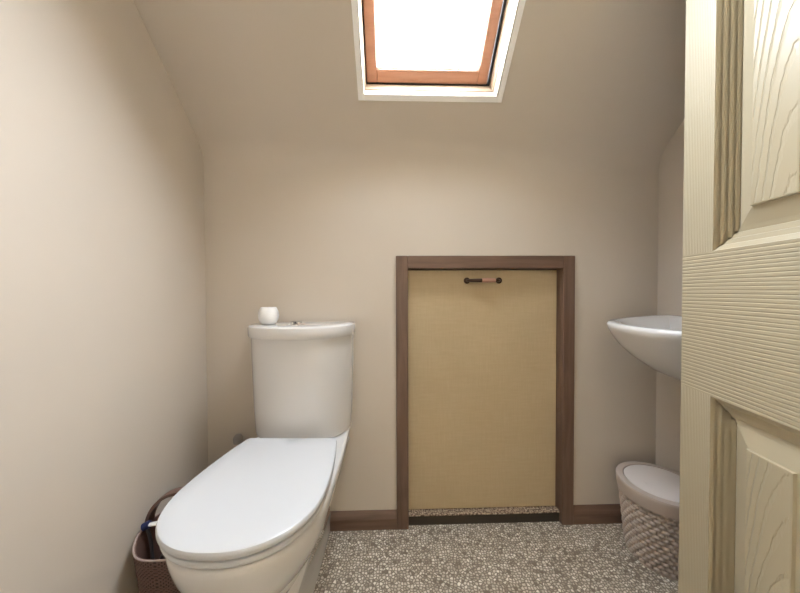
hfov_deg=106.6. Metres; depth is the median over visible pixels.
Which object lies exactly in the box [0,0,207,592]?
wall
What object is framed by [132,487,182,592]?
storage basket
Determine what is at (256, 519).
toilet
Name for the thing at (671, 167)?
wall
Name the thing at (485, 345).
door
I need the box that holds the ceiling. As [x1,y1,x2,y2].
[133,0,685,141]
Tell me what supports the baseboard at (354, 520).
attached to the wall at (309, 244)
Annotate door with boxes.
[396,256,574,529]
[678,0,799,592]
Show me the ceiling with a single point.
(584, 70)
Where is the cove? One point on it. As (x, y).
(217, 151)
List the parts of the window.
sash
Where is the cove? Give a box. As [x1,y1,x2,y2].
[196,136,668,170]
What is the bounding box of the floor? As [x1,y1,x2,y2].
[314,521,677,592]
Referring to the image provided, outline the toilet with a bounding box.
[155,321,354,592]
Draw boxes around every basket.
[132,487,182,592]
[615,461,679,580]
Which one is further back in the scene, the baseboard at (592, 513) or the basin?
the baseboard at (592, 513)
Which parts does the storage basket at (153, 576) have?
handle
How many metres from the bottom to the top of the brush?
0.254 m
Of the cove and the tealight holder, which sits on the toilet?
the tealight holder
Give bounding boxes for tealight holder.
[258,307,278,323]
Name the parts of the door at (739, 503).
rail, panel, panel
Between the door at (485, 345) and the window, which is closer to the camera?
the window
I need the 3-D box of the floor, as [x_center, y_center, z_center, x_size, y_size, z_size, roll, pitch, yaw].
[0.178,0.922,-0.123,1.899,0.060,2.712,0,1,-2]
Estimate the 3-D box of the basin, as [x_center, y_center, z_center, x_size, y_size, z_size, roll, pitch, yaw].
[0.823,0.179,0.860,0.346,0.216,0.484,0,1,-2]
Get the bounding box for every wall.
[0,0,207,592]
[204,167,658,510]
[655,120,683,472]
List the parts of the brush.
handle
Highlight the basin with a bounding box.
[607,314,681,380]
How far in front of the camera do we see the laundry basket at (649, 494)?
0.95 m
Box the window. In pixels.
[351,0,525,102]
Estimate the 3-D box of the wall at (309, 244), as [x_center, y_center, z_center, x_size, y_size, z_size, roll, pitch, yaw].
[0.137,0.155,1.169,1.899,1.428,0.100,0,1,-2]
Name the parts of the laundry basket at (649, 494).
swing lid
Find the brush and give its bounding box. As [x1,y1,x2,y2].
[141,520,156,558]
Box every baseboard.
[330,509,396,530]
[573,504,621,524]
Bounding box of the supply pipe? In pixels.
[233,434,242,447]
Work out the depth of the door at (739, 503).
0.50 m

